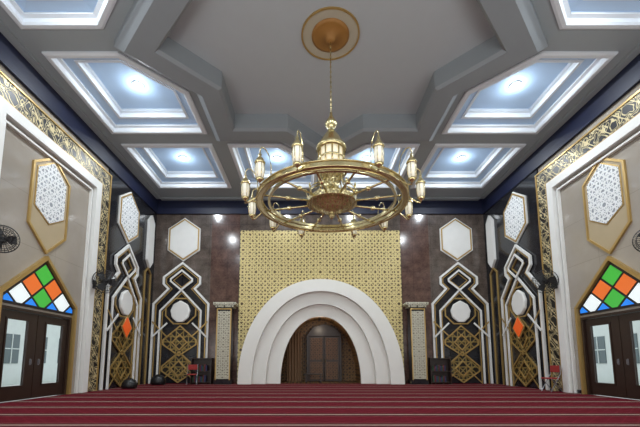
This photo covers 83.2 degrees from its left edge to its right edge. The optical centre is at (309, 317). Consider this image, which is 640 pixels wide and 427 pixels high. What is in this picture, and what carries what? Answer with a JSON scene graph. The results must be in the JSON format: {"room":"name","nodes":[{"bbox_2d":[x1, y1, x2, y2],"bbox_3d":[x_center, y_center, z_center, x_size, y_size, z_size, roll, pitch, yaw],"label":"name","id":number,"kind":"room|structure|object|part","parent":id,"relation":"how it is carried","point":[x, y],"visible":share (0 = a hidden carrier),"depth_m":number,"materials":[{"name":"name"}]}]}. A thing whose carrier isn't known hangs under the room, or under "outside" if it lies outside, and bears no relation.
{"room":"mosque","nodes":[
{"label":"mosque","id":0,"kind":"room"},
{"bbox_2d":[0,64,108,393],"bbox_3d":[-8.105,-2.852,8.612,0.250,9.900,19.600,0,-7,0],"label":"wall","id":1,"kind":"structure","parent":0,"point":[67,258],"depth_m":10.24,"materials":[{"name":"paint"}]},
{"bbox_2d":[0,225,19,252],"bbox_3d":[-7.601,-1.946,8.851,0.735,0.696,0.433,1,-7,-10],"label":"wall fan","id":2,"kind":"object","parent":1,"relation":"attached to","point":[4,239],"visible":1,"depth_m":8.91,"materials":[{"name":"black plastic"}]},
{"bbox_2d":[0,305,71,401],"bbox_3d":[-8.030,1.073,10.497,0.200,2.520,2.800,0,-7,0],"label":"door","id":3,"kind":"structure","parent":1,"relation":"in","point":[34,345],"depth_m":10.41,"materials":[{"name":"brown wood"}]},
{"bbox_3d":[-8.030,0.946,9.788,0.010,1.800,0.720,0,-7,0],"label":"glass","id":4,"kind":"part","parent":3,"relation":"part of","materials":[{"name":"white"}]},
{"bbox_3d":[-8.030,1.121,11.217,0.010,1.800,0.720,0,-7,0],"label":"glass","id":5,"kind":"part","parent":3,"relation":"part of","materials":[{"name":"white"}]},
{"bbox_2d":[0,256,77,393],"bbox_3d":[-7.920,0.231,10.601,0.119,4.226,3.100,0,-7,0],"label":"window","id":6,"kind":"structure","parent":1,"relation":"in","point":[40,285],"depth_m":10.77,"materials":[{"name":"multicoloured glass"}]},
{"bbox_2d":[26,157,70,253],"bbox_3d":[-7.949,-3.469,11.055,0.059,3.120,1.600,0,-7,0],"label":"wall panel","id":7,"kind":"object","parent":1,"relation":"in","point":[50,189],"depth_m":10.94,"materials":[{"name":"gold metal"}]},
{"bbox_3d":[-7.927,-3.836,11.100,0.014,1.940,1.200,0,-7,0],"label":"lattice pane","id":8,"kind":"part","parent":7,"relation":"part of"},
{"bbox_2d":[0,70,111,392],"bbox_3d":[-7.880,-1.835,10.854,0.199,8.380,5.900,0,-7,0],"label":"frame","id":9,"kind":"object","parent":1,"relation":"attached to","point":[16,106],"visible":0.9,"depth_m":12.55,"materials":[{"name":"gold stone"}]},
{"bbox_2d":[0,19,160,213],"bbox_3d":[-7.929,-6.990,9.120,0.099,0.798,19.600,0,-7,0],"label":"trim","id":10,"kind":"structure","parent":1,"relation":"attached to","point":[11,59],"depth_m":11.64,"materials":[{"name":"paint"}]},
{"bbox_2d":[92,269,117,292],"bbox_3d":[-7.358,-1.312,12.948,0.796,0.856,0.515,2,-7,-19],"label":"wall fan","id":11,"kind":"object","parent":1,"relation":"attached to","point":[101,275],"visible":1,"depth_m":12.91,"materials":[{"name":"black plastic"}]},
{"bbox_2d":[98,244,141,389],"bbox_3d":[-7.804,-0.155,15.283,0.249,6.124,2.860,0,-7,0],"label":"wall ornament","id":12,"kind":"object","parent":1,"relation":"attached to","point":[119,360],"visible":0.98,"depth_m":15.06,"materials":[{"name":"wood"}]},
{"bbox_3d":[-7.880,2.091,15.007,0.019,1.560,1.720,0,-7,0],"label":"pattern panel","id":13,"kind":"part","parent":12,"relation":"part of","materials":[{"name":"gold metal"}]},
{"bbox_3d":[-7.875,0.800,15.165,0.029,1.560,1.720,0,-7,0],"label":"pattern panel","id":14,"kind":"part","parent":12,"relation":"part of","materials":[{"name":"gold metal"}]},
{"bbox_2d":[97,169,156,389],"bbox_3d":[-7.955,-1.357,16.030,0.049,8.680,4.450,0,-7,0],"label":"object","id":15,"kind":"structure","parent":1,"relation":"attached to","point":[116,240],"depth_m":16.83,"materials":[{"name":"black stone"}]},
{"bbox_2d":[117,192,139,242],"bbox_3d":[-7.885,-4.407,15.805,0.089,2.360,1.700,0,-7,0],"label":"panel","id":16,"kind":"object","parent":1,"relation":"attached to","point":[128,211],"visible":1,"depth_m":15.65,"materials":[{"name":"white paint"}]},
{"bbox_2d":[138,215,154,384],"bbox_3d":[-7.867,-0.992,17.501,0.119,8.325,0.660,0,-7,0],"label":"panel","id":17,"kind":"object","parent":1,"relation":"attached to","point":[151,223],"visible":1,"depth_m":17.58,"materials":[{"name":"white paint"}]},
{"bbox_2d":[147,214,488,383],"bbox_3d":[0.570,-1.642,18.463,17.500,9.900,0.250,0,-7,0],"label":"wall","id":18,"kind":"structure","parent":0,"point":[165,261],"depth_m":18.61,"materials":[{"name":"brown stone"}]},
{"bbox_2d":[148,262,209,383],"bbox_3d":[-6.450,0.180,18.012,2.860,6.124,0.199,0,-7,0],"label":"wall ornament","id":19,"kind":"object","parent":18,"relation":"attached to","point":[180,314],"visible":0.94,"depth_m":17.98,"materials":[{"name":"wood"}]},
{"bbox_3d":[-6.450,2.432,17.786,1.720,1.560,0.019,0,-7,0],"label":"pattern panel","id":20,"kind":"part","parent":19,"relation":"part of","materials":[{"name":"gold metal"}]},
{"bbox_3d":[-6.450,1.141,17.939,1.720,1.560,0.029,0,-7,0],"label":"pattern panel","id":21,"kind":"part","parent":19,"relation":"part of","materials":[{"name":"gold metal"}]},
{"bbox_2d":[168,218,200,261],"bbox_3d":[-6.450,-4.045,18.586,1.650,2.320,0.089,0,-7,0],"label":"panel","id":22,"kind":"object","parent":18,"relation":"attached to","point":[184,237],"visible":1,"depth_m":18.55,"materials":[{"name":"white paint"}]},
{"bbox_2d":[208,214,239,382],"bbox_3d":[-4.310,-1.084,18.253,1.440,8.680,0.029,0,-7,0],"label":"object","id":23,"kind":"structure","parent":18,"relation":"attached to","point":[224,279],"depth_m":18.39,"materials":[{"name":"red stone"}]},
{"bbox_2d":[157,199,482,213],"bbox_3d":[0.570,-5.801,18.797,17.100,0.798,0.099,0,-7,0],"label":"trim","id":24,"kind":"structure","parent":18,"relation":"attached to","point":[164,207],"depth_m":18.74,"materials":[{"name":"paint"}]},
{"bbox_2d":[161,197,479,200],"bbox_3d":[0.570,-6.173,18.681,16.500,0.087,0.219,0,-7,0],"label":"trim","id":25,"kind":"structure","parent":18,"relation":"attached to","point":[162,198],"depth_m":18.66,"materials":[{"name":"grey paint"}]},
{"bbox_2d":[237,231,403,379],"bbox_3d":[0.570,-0.643,18.183,8.240,7.800,0.059,0,-7,0],"label":"patterned wall panel","id":26,"kind":"object","parent":18,"relation":"attached to","point":[271,262],"visible":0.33,"depth_m":18.40,"materials":[{"name":"gold metal"}]},
{"bbox_2d":[281,317,360,382],"bbox_3d":[0.570,1.687,19.067,4.200,3.610,2.240,0,-7,0],"label":"niche","id":27,"kind":"object","parent":18,"relation":"attached to","point":[350,368],"visible":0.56,"depth_m":20.01,"materials":[{"name":"brown wood"}]},
{"bbox_2d":[287,333,301,381],"bbox_3d":[-0.780,2.094,19.188,0.750,2.600,0.120,0,-7,0],"label":"curtain","id":28,"kind":"object","parent":27,"relation":"hanging from","point":[294,352],"visible":0.84,"depth_m":19.18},
{"bbox_2d":[305,374,321,382],"bbox_3d":[0.220,3.096,18.511,0.900,0.445,0.450,0,-7,0],"label":"table","id":29,"kind":"object","parent":27,"relation":"in","point":[305,374],"visible":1,"depth_m":18.31,"materials":[{"name":"brown wood"}]},
{"bbox_2d":[307,324,341,380],"bbox_3d":[0.820,1.900,19.738,1.900,3.118,0.155,0,-7,0],"label":"door","id":30,"kind":"structure","parent":27,"relation":"attached to","point":[324,355],"depth_m":19.71,"materials":[{"name":"brown wood"}]},
{"bbox_3d":[0.400,2.236,19.730,0.800,2.410,0.050,0,-7,0],"label":"door","id":31,"kind":"part","parent":30,"relation":"part of","materials":[{"name":"brown wood"}]},
{"bbox_3d":[1.240,2.236,19.730,0.800,2.410,0.050,0,-7,0],"label":"door","id":32,"kind":"part","parent":30,"relation":"part of","materials":[{"name":"brown wood"}]},
{"bbox_2d":[237,279,404,383],"bbox_3d":[0.570,0.665,17.675,7.920,5.080,0.748,0,-7,0],"label":"arch","id":33,"kind":"object","parent":18,"relation":"attached to","point":[374,340],"visible":1,"depth_m":17.55,"materials":[{"name":"beige paint"}]},
{"bbox_2d":[400,214,432,382],"bbox_3d":[5.450,-1.084,18.253,1.440,8.680,0.029,0,-7,0],"label":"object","id":34,"kind":"structure","parent":18,"relation":"attached to","point":[415,265],"depth_m":18.40,"materials":[{"name":"red stone"}]},
{"bbox_2d":[439,218,472,260],"bbox_3d":[7.590,-4.045,18.586,1.650,2.320,0.089,0,-7,0],"label":"panel","id":35,"kind":"object","parent":18,"relation":"attached to","point":[455,236],"visible":1,"depth_m":18.55,"materials":[{"name":"white paint"}]},
{"bbox_2d":[431,262,493,383],"bbox_3d":[7.590,0.180,18.012,2.860,6.124,0.199,0,-7,0],"label":"wall ornament","id":36,"kind":"object","parent":18,"relation":"attached to","point":[460,314],"visible":0.96,"depth_m":17.97,"materials":[{"name":"wood"}]},
{"bbox_3d":[7.590,1.141,17.939,1.720,1.560,0.029,0,-7,0],"label":"pattern panel","id":37,"kind":"part","parent":36,"relation":"part of","materials":[{"name":"gold metal"}]},
{"bbox_3d":[7.590,2.432,17.786,1.720,1.560,0.019,0,-7,0],"label":"pattern panel","id":38,"kind":"part","parent":36,"relation":"part of","materials":[{"name":"gold metal"}]},
{"bbox_2d":[0,0,639,196],"bbox_3d":[0.570,-7.418,9.172,17.500,0.060,20.000,0,-7,0],"label":"ceiling","id":39,"kind":"structure","parent":0,"point":[35,41],"depth_m":12.09,"materials":[{"name":"grey paint"}]},
{"bbox_2d":[0,0,116,29],"bbox_3d":[-5.555,-7.817,7.433,3.550,0.590,3.550,0,-7,0],"label":"ceiling","id":40,"kind":"structure","parent":39,"relation":"attached to","point":[27,14],"depth_m":8.91,"materials":[{"name":"paint"}]},
{"bbox_2d":[15,0,97,11],"bbox_3d":[-5.555,-7.798,7.431,3.010,0.090,3.010,0,-7,0],"label":"ceiling panel","id":41,"kind":"object","parent":40,"relation":"attached to","point":[23,5],"depth_m":8.81,"materials":[{"name":"paint"}]},
{"bbox_2d":[41,51,206,133],"bbox_3d":[-5.555,-7.300,11.651,3.550,0.590,3.550,0,-7,0],"label":"ceiling","id":42,"kind":"structure","parent":39,"relation":"attached to","point":[103,80],"depth_m":11.88,"materials":[{"name":"paint"}]},
{"bbox_2d":[63,59,196,124],"bbox_3d":[-5.555,-7.280,11.649,3.010,0.090,3.010,0,-7,0],"label":"ceiling panel","id":43,"kind":"object","parent":42,"relation":"attached to","point":[75,68],"depth_m":12.16,"materials":[{"name":"paint"}]},
{"bbox_3d":[-5.555,-7.434,11.668,2.510,0.300,2.510,0,-7,0],"label":"moulding","id":44,"kind":"part","parent":42,"relation":"part of","materials":[{"name":"paint"}]},
{"bbox_3d":[-5.555,-7.577,11.685,2.230,0.030,2.230,0,-7,0],"label":"panel","id":45,"kind":"part","parent":42,"relation":"part of","materials":[{"name":"paint"}]},
{"bbox_2d":[132,81,143,89],"bbox_3d":[-5.556,-7.525,11.680,0.360,0.075,0.360,0,-7,0],"label":"ceiling light","id":46,"kind":"object","parent":42,"relation":"attached to","point":[137,85],"visible":1,"depth_m":11.64,"materials":[{"name":"glass"}]},
{"bbox_2d":[121,144,231,187],"bbox_3d":[-5.555,-6.788,15.820,3.550,0.590,3.550,0,-7,0],"label":"ceiling","id":47,"kind":"structure","parent":39,"relation":"attached to","point":[162,164],"depth_m":16.15,"materials":[{"name":"paint"}]},
{"bbox_2d":[135,148,223,181],"bbox_3d":[-5.555,-6.768,15.818,3.010,0.090,3.010,0,-7,0],"label":"ceiling panel","id":48,"kind":"object","parent":47,"relation":"attached to","point":[144,154],"depth_m":16.64,"materials":[{"name":"paint"}]},
{"bbox_3d":[-5.555,-6.922,15.837,2.510,0.300,2.510,0,-7,0],"label":"moulding","id":49,"kind":"part","parent":47,"relation":"part of","materials":[{"name":"paint"}]},
{"bbox_3d":[-5.555,-7.066,15.854,2.230,0.030,2.230,0,-7,0],"label":"panel","id":50,"kind":"part","parent":47,"relation":"part of","materials":[{"name":"paint"}]},
{"bbox_2d":[179,155,186,160],"bbox_3d":[-5.555,-7.013,15.848,0.360,0.075,0.360,0,-7,0],"label":"ceiling light","id":51,"kind":"object","parent":47,"relation":"attached to","point":[181,157],"visible":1,"depth_m":15.79,"materials":[{"name":"white paint"}]},
{"bbox_2d":[228,144,316,187],"bbox_3d":[-1.405,-6.788,15.820,3.550,0.590,3.550,0,-7,0],"label":"ceiling","id":52,"kind":"structure","parent":39,"relation":"attached to","point":[244,156],"depth_m":15.84,"materials":[{"name":"paint"}]},
{"bbox_3d":[-1.405,-7.066,15.854,2.230,0.030,2.230,0,-7,0],"label":"panel","id":53,"kind":"part","parent":52,"relation":"part of","materials":[{"name":"paint"}]},
{"bbox_2d":[237,148,310,181],"bbox_3d":[-1.405,-6.768,15.818,3.010,0.090,3.010,0,-7,0],"label":"ceiling panel","id":54,"kind":"object","parent":52,"relation":"attached to","point":[242,153],"depth_m":16.04,"materials":[{"name":"paint"}]},
{"bbox_3d":[-1.405,-6.922,15.837,2.510,0.300,2.510,0,-7,0],"label":"moulding","id":55,"kind":"part","parent":52,"relation":"part of","materials":[{"name":"paint"}]},
{"bbox_2d":[273,155,280,160],"bbox_3d":[-1.402,-7.014,15.845,0.360,0.075,0.360,0,-7,0],"label":"ceiling light","id":56,"kind":"object","parent":52,"relation":"attached to","point":[277,158],"visible":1,"depth_m":15.79,"materials":[{"name":"white paint"}]},
{"bbox_2d":[114,0,547,159],"bbox_3d":[0.570,-7.310,9.512,10.583,0.650,10.583,3,-8,-22],"label":"ceiling","id":57,"kind":"structure","parent":39,"relation":"attached to","point":[250,70],"depth_m":10.20,"materials":[{"name":"paint"}]},
{"bbox_2d":[301,6,359,59],"bbox_3d":[0.570,-7.472,9.632,1.560,0.220,1.560,0,-7,0],"label":"ceiling medallion","id":58,"kind":"object","parent":57,"relation":"attached to","point":[338,26],"visible":1,"depth_m":9.52,"materials":[{"name":"gold metal"}]},
{"bbox_3d":[0.570,-7.613,9.549,8.388,0.040,8.388,-3,-8,22],"label":"star panel","id":59,"kind":"part","parent":57,"relation":"part of","materials":[{"name":"paint"}]},
{"bbox_2d":[241,42,425,238],"bbox_3d":[0.570,-4.995,9.328,4.412,5.110,4.227,0,-7,0],"label":"chandelier","id":60,"kind":"object","parent":57,"relation":"hanging from","point":[331,166],"visible":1,"depth_m":8.64,"materials":[{"name":"gold metal"}]},
{"bbox_3d":[-1.516,-3.024,8.562,0.184,0.330,0.184,0,-7,0],"label":"lantern glass","id":61,"kind":"part","parent":60,"relation":"part of","materials":[{"name":"glass"}]},
{"bbox_3d":[-1.368,-3.146,8.614,0.340,0.876,0.040,2,-7,-14],"label":"arm","id":62,"kind":"part","parent":60,"relation":"part of","materials":[{"name":"gold metal"}]},
{"bbox_3d":[-1.516,-2.897,9.595,0.184,0.330,0.184,0,-7,0],"label":"lantern glass","id":63,"kind":"part","parent":60,"relation":"part of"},
{"bbox_3d":[-1.053,-3.133,7.678,0.184,0.330,0.184,0,-7,0],"label":"lantern glass","id":64,"kind":"part","parent":60,"relation":"part of","materials":[{"name":"glass"}]},
{"bbox_3d":[-0.937,-3.247,7.793,0.340,0.876,0.040,6,-9,-41],"label":"arm","id":65,"kind":"part","parent":60,"relation":"part of","materials":[{"name":"gold metal"}]},
{"bbox_3d":[-0.235,-3.204,7.100,0.184,0.330,0.184,0,-7,0],"label":"lantern glass","id":66,"kind":"part","parent":60,"relation":"part of","materials":[{"name":"glass"}]},
{"bbox_3d":[-0.178,-3.312,7.256,0.040,0.876,0.340,-3,-8,22],"label":"arm","id":67,"kind":"part","parent":60,"relation":"part of","materials":[{"name":"gold metal"}]},
{"bbox_3d":[0.570,-4.048,9.212,0.620,0.500,0.620,0,-7,0],"label":"glass","id":68,"kind":"part","parent":60,"relation":"part of","materials":[{"name":"glass"}]},
{"bbox_3d":[0.570,-6.425,9.504,0.052,2.230,0.052,3,-8,-22],"label":"hanging rod","id":69,"kind":"part","parent":60,"relation":"part of","materials":[{"name":"gold metal"}]},
{"bbox_3d":[0.570,-2.653,9.041,1.000,0.390,1.000,0,-7,0],"label":"lamp shade","id":70,"kind":"part","parent":60,"relation":"part of","materials":[{"name":"glass"}]},
{"bbox_3d":[1.318,-3.312,7.256,0.040,0.876,0.340,3,-8,-22],"label":"arm","id":71,"kind":"part","parent":60,"relation":"part of","materials":[{"name":"gold metal"}]},
{"bbox_3d":[1.375,-3.204,7.100,0.184,0.330,0.184,0,-7,0],"label":"lantern glass","id":72,"kind":"part","parent":60,"relation":"part of","materials":[{"name":"glass"}]},
{"bbox_3d":[2.077,-3.247,7.793,0.340,0.876,0.040,-6,-9,41],"label":"arm","id":73,"kind":"part","parent":60,"relation":"part of","materials":[{"name":"gold metal"}]},
{"bbox_3d":[2.656,-2.897,9.595,0.184,0.330,0.184,0,-7,0],"label":"lantern glass","id":74,"kind":"part","parent":60,"relation":"part of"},
{"bbox_3d":[2.193,-3.133,7.678,0.184,0.330,0.184,0,-7,0],"label":"lantern glass","id":75,"kind":"part","parent":60,"relation":"part of","materials":[{"name":"glass"}]},
{"bbox_3d":[2.508,-3.146,8.614,0.340,0.876,0.040,-2,-7,14],"label":"arm","id":76,"kind":"part","parent":60,"relation":"part of","materials":[{"name":"gold metal"}]},
{"bbox_3d":[2.656,-3.024,8.562,0.184,0.330,0.184,0,-7,0],"label":"lantern glass","id":77,"kind":"part","parent":60,"relation":"part of","materials":[{"name":"glass"}]},
{"bbox_2d":[339,144,419,187],"bbox_3d":[2.545,-6.788,15.820,3.550,0.590,3.550,0,-7,0],"label":"ceiling","id":78,"kind":"structure","parent":39,"relation":"attached to","point":[392,153],"depth_m":15.68,"materials":[{"name":"paint"}]},
{"bbox_2d":[363,155,369,160],"bbox_3d":[2.542,-7.014,15.845,0.360,0.075,0.360,0,-7,0],"label":"ceiling light","id":79,"kind":"object","parent":78,"relation":"attached to","point":[367,157],"visible":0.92,"depth_m":15.79,"materials":[{"name":"white paint"}]},
{"bbox_3d":[2.545,-7.066,15.854,2.230,0.030,2.230,0,-7,0],"label":"panel","id":80,"kind":"part","parent":78,"relation":"part of","materials":[{"name":"paint"}]},
{"bbox_3d":[2.545,-6.922,15.837,2.510,0.300,2.510,0,-7,0],"label":"moulding","id":81,"kind":"part","parent":78,"relation":"part of","materials":[{"name":"paint"}]},
{"bbox_2d":[341,148,408,181],"bbox_3d":[2.545,-6.768,15.818,3.010,0.090,3.010,0,-7,0],"label":"ceiling panel","id":82,"kind":"object","parent":78,"relation":"attached to","point":[395,165],"depth_m":16.04,"materials":[{"name":"paint"}]},
{"bbox_2d":[410,144,525,187],"bbox_3d":[6.695,-6.788,15.820,3.550,0.590,3.550,0,-7,0],"label":"ceiling","id":83,"kind":"structure","parent":39,"relation":"attached to","point":[482,163],"depth_m":16.11,"materials":[{"name":"paint"}]},
{"bbox_2d":[457,155,465,160],"bbox_3d":[6.695,-7.013,15.848,0.360,0.075,0.360,0,-7,0],"label":"ceiling light","id":84,"kind":"object","parent":83,"relation":"attached to","point":[460,158],"visible":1,"depth_m":15.79,"materials":[{"name":"white paint"}]},
{"bbox_3d":[6.695,-7.066,15.854,2.230,0.030,2.230,0,-7,0],"label":"panel","id":85,"kind":"part","parent":83,"relation":"part of","materials":[{"name":"paint"}]},
{"bbox_3d":[6.695,-6.922,15.837,2.510,0.300,2.510,0,-7,0],"label":"moulding","id":86,"kind":"part","parent":83,"relation":"part of","materials":[{"name":"paint"}]},
{"bbox_2d":[422,148,510,181],"bbox_3d":[6.695,-6.768,15.818,3.010,0.090,3.010,0,-7,0],"label":"ceiling panel","id":87,"kind":"object","parent":83,"relation":"attached to","point":[501,153],"depth_m":16.59,"materials":[{"name":"paint"}]},
{"bbox_2d":[441,51,617,133],"bbox_3d":[6.695,-7.300,11.651,3.550,0.590,3.550,0,-7,0],"label":"ceiling","id":88,"kind":"structure","parent":39,"relation":"attached to","point":[550,80],"depth_m":11.88,"materials":[{"name":"paint"}]},
{"bbox_2d":[509,81,521,89],"bbox_3d":[6.696,-7.525,11.680,0.360,0.075,0.360,0,-7,0],"label":"ceiling light","id":89,"kind":"object","parent":88,"relation":"attached to","point":[515,85],"visible":1,"depth_m":11.64,"materials":[{"name":"white paint"}]},
{"bbox_3d":[6.695,-7.577,11.685,2.230,0.030,2.230,0,-7,0],"label":"panel","id":90,"kind":"part","parent":88,"relation":"part of","materials":[{"name":"paint"}]},
{"bbox_3d":[6.695,-7.434,11.668,2.510,0.300,2.510,0,-7,0],"label":"moulding","id":91,"kind":"part","parent":88,"relation":"part of","materials":[{"name":"paint"}]},
{"bbox_2d":[453,59,594,124],"bbox_3d":[6.695,-7.280,11.649,3.010,0.090,3.010,0,-7,0],"label":"ceiling panel","id":92,"kind":"object","parent":88,"relation":"attached to","point":[580,68],"depth_m":12.17,"materials":[{"name":"paint"}]},
{"bbox_2d":[550,0,639,29],"bbox_3d":[6.695,-7.817,7.433,3.550,0.590,3.550,0,-7,0],"label":"ceiling","id":93,"kind":"structure","parent":39,"relation":"attached to","point":[569,14],"depth_m":8.92,"materials":[{"name":"paint"}]},
{"bbox_2d":[568,0,639,11],"bbox_3d":[6.695,-7.798,7.431,3.010,0.090,3.010,0,-7,0],"label":"ceiling panel","id":94,"kind":"object","parent":93,"relation":"attached to","point":[573,5],"depth_m":8.81,"materials":[{"name":"paint"}]},
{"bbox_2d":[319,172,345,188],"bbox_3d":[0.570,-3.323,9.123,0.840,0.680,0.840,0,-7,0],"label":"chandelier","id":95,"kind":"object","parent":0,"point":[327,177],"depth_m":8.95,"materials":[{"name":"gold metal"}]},
{"bbox_2d":[494,83,639,394],"bbox_3d":[9.245,-2.852,8.612,0.250,9.900,19.600,0,-7,0],"label":"wall","id":96,"kind":"structure","parent":0,"point":[584,259],"depth_m":11.92,"materials":[{"name":"paint"}]},
{"bbox_2d":[486,215,504,384],"bbox_3d":[9.008,-0.992,17.501,0.119,8.325,0.660,0,-7,0],"label":"panel","id":97,"kind":"object","parent":96,"relation":"attached to","point":[490,232],"visible":1,"depth_m":17.57,"materials":[{"name":"white paint"}]},
{"bbox_2d":[503,192,527,242],"bbox_3d":[9.024,-4.407,15.805,0.089,2.360,1.700,0,-7,0],"label":"panel","id":98,"kind":"object","parent":96,"relation":"attached to","point":[515,214],"visible":1,"depth_m":15.68,"materials":[{"name":"white paint"}]},
{"bbox_2d":[483,169,551,389],"bbox_3d":[9.095,-1.357,16.030,0.049,8.680,4.450,0,-7,0],"label":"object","id":99,"kind":"structure","parent":96,"relation":"attached to","point":[529,241],"depth_m":16.80,"materials":[{"name":"black stone"}]},
{"bbox_2d":[501,244,549,389],"bbox_3d":[8.944,-0.155,15.283,0.249,6.124,2.860,0,-7,0],"label":"wall ornament","id":100,"kind":"object","parent":96,"relation":"attached to","point":[522,308],"visible":1,"depth_m":15.08,"materials":[{"name":"wood"}]},
{"bbox_3d":[9.014,0.800,15.165,0.029,1.560,1.720,0,-7,0],"label":"pattern panel","id":101,"kind":"part","parent":100,"relation":"part of","materials":[{"name":"gold metal"}]},
{"bbox_3d":[9.020,2.091,15.007,0.019,1.560,1.720,0,-7,0],"label":"pattern panel","id":102,"kind":"part","parent":100,"relation":"part of","materials":[{"name":"gold metal"}]},
{"bbox_2d":[531,269,558,292],"bbox_3d":[8.498,-1.312,12.948,0.796,0.856,0.515,-2,-7,19],"label":"wall fan","id":103,"kind":"object","parent":96,"relation":"attached to","point":[540,276],"visible":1,"depth_m":12.94,"materials":[{"name":"black plastic"}]},
{"bbox_2d":[480,43,639,213],"bbox_3d":[9.069,-6.990,9.120,0.099,0.798,19.600,0,-7,0],"label":"trim","id":104,"kind":"structure","parent":96,"relation":"attached to","point":[628,77],"depth_m":12.28,"materials":[{"name":"paint"}]},
{"bbox_2d":[535,89,639,392],"bbox_3d":[9.020,-1.835,10.854,0.199,8.380,5.900,0,-7,0],"label":"frame","id":105,"kind":"object","parent":96,"relation":"attached to","point":[623,122],"visible":0.85,"depth_m":12.72,"materials":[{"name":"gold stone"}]},
{"bbox_2d":[582,157,631,253],"bbox_3d":[9.089,-3.469,11.055,0.059,3.120,1.600,0,-7,0],"label":"panel","id":106,"kind":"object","parent":96,"relation":"in","point":[605,191],"depth_m":10.97,"materials":[{"name":"gold metal"}]},
{"bbox_3d":[9.067,-3.836,11.100,0.014,1.940,1.200,0,-7,0],"label":"lattice pane","id":107,"kind":"part","parent":106,"relation":"part of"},
{"bbox_2d":[574,256,639,393],"bbox_3d":[9.059,0.231,10.601,0.119,4.226,3.100,0,-7,0],"label":"window","id":108,"kind":"structure","parent":96,"relation":"in","point":[615,285],"depth_m":10.93,"materials":[{"name":"multicoloured glass"}]},
{"bbox_2d":[580,308,639,399],"bbox_3d":[9.170,1.073,10.497,0.200,2.520,2.800,0,-7,0],"label":"door","id":109,"kind":"structure","parent":96,"relation":"in","point":[611,341],"depth_m":10.83,"materials":[{"name":"brown wood"}]},
{"bbox_3d":[9.170,1.121,11.217,0.010,1.800,0.720,0,-7,0],"label":"glass","id":110,"kind":"part","parent":109,"relation":"part of","materials":[{"name":"white"}]},
{"bbox_3d":[9.170,0.946,9.788,0.010,1.800,0.720,0,-7,0],"label":"glass","id":111,"kind":"part","parent":109,"relation":"part of","materials":[{"name":"white"}]},
{"bbox_2d":[632,230,639,251],"bbox_3d":[8.741,-1.989,9.159,0.735,0.696,0.433,-1,-7,10],"label":"wall fan","id":112,"kind":"object","parent":96,"relation":"attached to","point":[638,235],"visible":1,"depth_m":9.32,"materials":[{"name":"black plastic"}]},
{"bbox_3d":[0.570,2.121,8.001,17.500,0.120,24.000,0,-7,0],"label":"floor","id":113,"kind":"structure","parent":0,"visible":0},
{"bbox_2d":[0,383,639,426],"bbox_3d":[0.570,2.049,8.010,17.000,0.022,19.500,0,-7,0],"label":"carpet","id":114,"kind":"object","parent":113,"relation":"on","point":[169,404],"visible":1,"depth_m":8.35,"materials":[{"name":"carpet"}]},
{"bbox_2d":[121,378,136,388],"bbox_3d":[-7.180,2.612,14.389,0.598,0.415,0.598,0,-7,0],"label":"bag","id":115,"kind":"object","parent":114,"relation":"on","point":[129,383],"visible":0.99,"depth_m":14.18,"materials":[{"name":"black plastic"}]},
{"bbox_2d":[150,374,165,384],"bbox_3d":[-7.030,2.874,16.775,0.690,0.476,0.690,0,-7,0],"label":"bag","id":116,"kind":"object","parent":114,"relation":"on","point":[158,379],"visible":0.98,"depth_m":16.53,"materials":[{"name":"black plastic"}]},
{"bbox_2d":[186,365,197,384],"bbox_3d":[-5.434,2.628,16.723,0.468,0.938,0.462,1,-7,-11],"label":"folding chair","id":117,"kind":"object","parent":114,"relation":"on","point":[190,367],"visible":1,"depth_m":16.90,"materials":[{"name":"red fabric"}]},
{"bbox_3d":[-5.470,2.324,16.939,0.420,0.240,0.030,1,-7,-11],"label":"backrest","id":118,"kind":"part","parent":117,"relation":"part of","materials":[{"name":"red fabric"}]},
{"bbox_2d":[190,358,213,383],"bbox_3d":[-5.180,2.560,17.398,0.990,1.250,0.350,0,-7,0],"label":"bookshelf","id":119,"kind":"object","parent":114,"relation":"on","point":[201,361],"visible":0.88,"depth_m":17.49,"materials":[{"name":"brown wood"}]},
{"bbox_3d":[-5.655,2.560,17.398,0.040,1.250,0.350,0,-7,0],"label":"panel","id":120,"kind":"part","parent":119,"relation":"part of","materials":[{"name":"brown wood"}]},
{"bbox_3d":[-4.705,2.560,17.398,0.040,1.250,0.350,0,-7,0],"label":"panel","id":121,"kind":"part","parent":119,"relation":"part of","materials":[{"name":"brown wood"}]},
{"bbox_2d":[213,302,237,383],"bbox_3d":[-4.110,1.223,17.542,1.100,3.940,0.660,0,-7,0],"label":"pillar","id":122,"kind":"structure","parent":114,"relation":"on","point":[225,310],"depth_m":17.26,"materials":[{"name":"beige stone"}]},
{"bbox_2d":[403,302,428,383],"bbox_3d":[5.250,1.223,17.542,1.100,3.940,0.660,0,-7,0],"label":"pillar","id":123,"kind":"structure","parent":114,"relation":"on","point":[417,350],"depth_m":17.27,"materials":[{"name":"beige stone"}]},
{"bbox_2d":[428,358,451,383],"bbox_3d":[6.320,2.560,17.398,0.990,1.250,0.350,0,-7,0],"label":"bookshelf","id":124,"kind":"object","parent":114,"relation":"on","point":[431,361],"visible":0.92,"depth_m":17.50,"materials":[{"name":"brown wood"}]},
{"bbox_3d":[5.845,2.560,17.398,0.040,1.250,0.350,0,-7,0],"label":"panel","id":125,"kind":"part","parent":124,"relation":"part of","materials":[{"name":"brown wood"}]},
{"bbox_3d":[6.795,2.560,17.398,0.040,1.250,0.350,0,-7,0],"label":"panel","id":126,"kind":"part","parent":124,"relation":"part of","materials":[{"name":"brown wood"}]},
{"bbox_2d":[541,365,562,391],"bbox_3d":[8.589,2.144,12.786,0.462,0.938,0.468,1,-7,-7],"label":"folding chair","id":127,"kind":"object","parent":114,"relation":"on","point":[553,368],"visible":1,"depth_m":12.80,"materials":[{"name":"red fabric"}]},
{"bbox_3d":[8.570,2.146,12.784,0.400,0.050,0.420,1,-7,-7],"label":"seat","id":128,"kind":"part","parent":127,"relation":"part of","materials":[{"name":"red fabric"}]},
{"bbox_3d":[8.768,1.821,12.848,0.030,0.240,0.420,1,-7,-7],"label":"backrest","id":129,"kind":"part","parent":127,"relation":"part of","materials":[{"name":"red fabric"}]}
]}

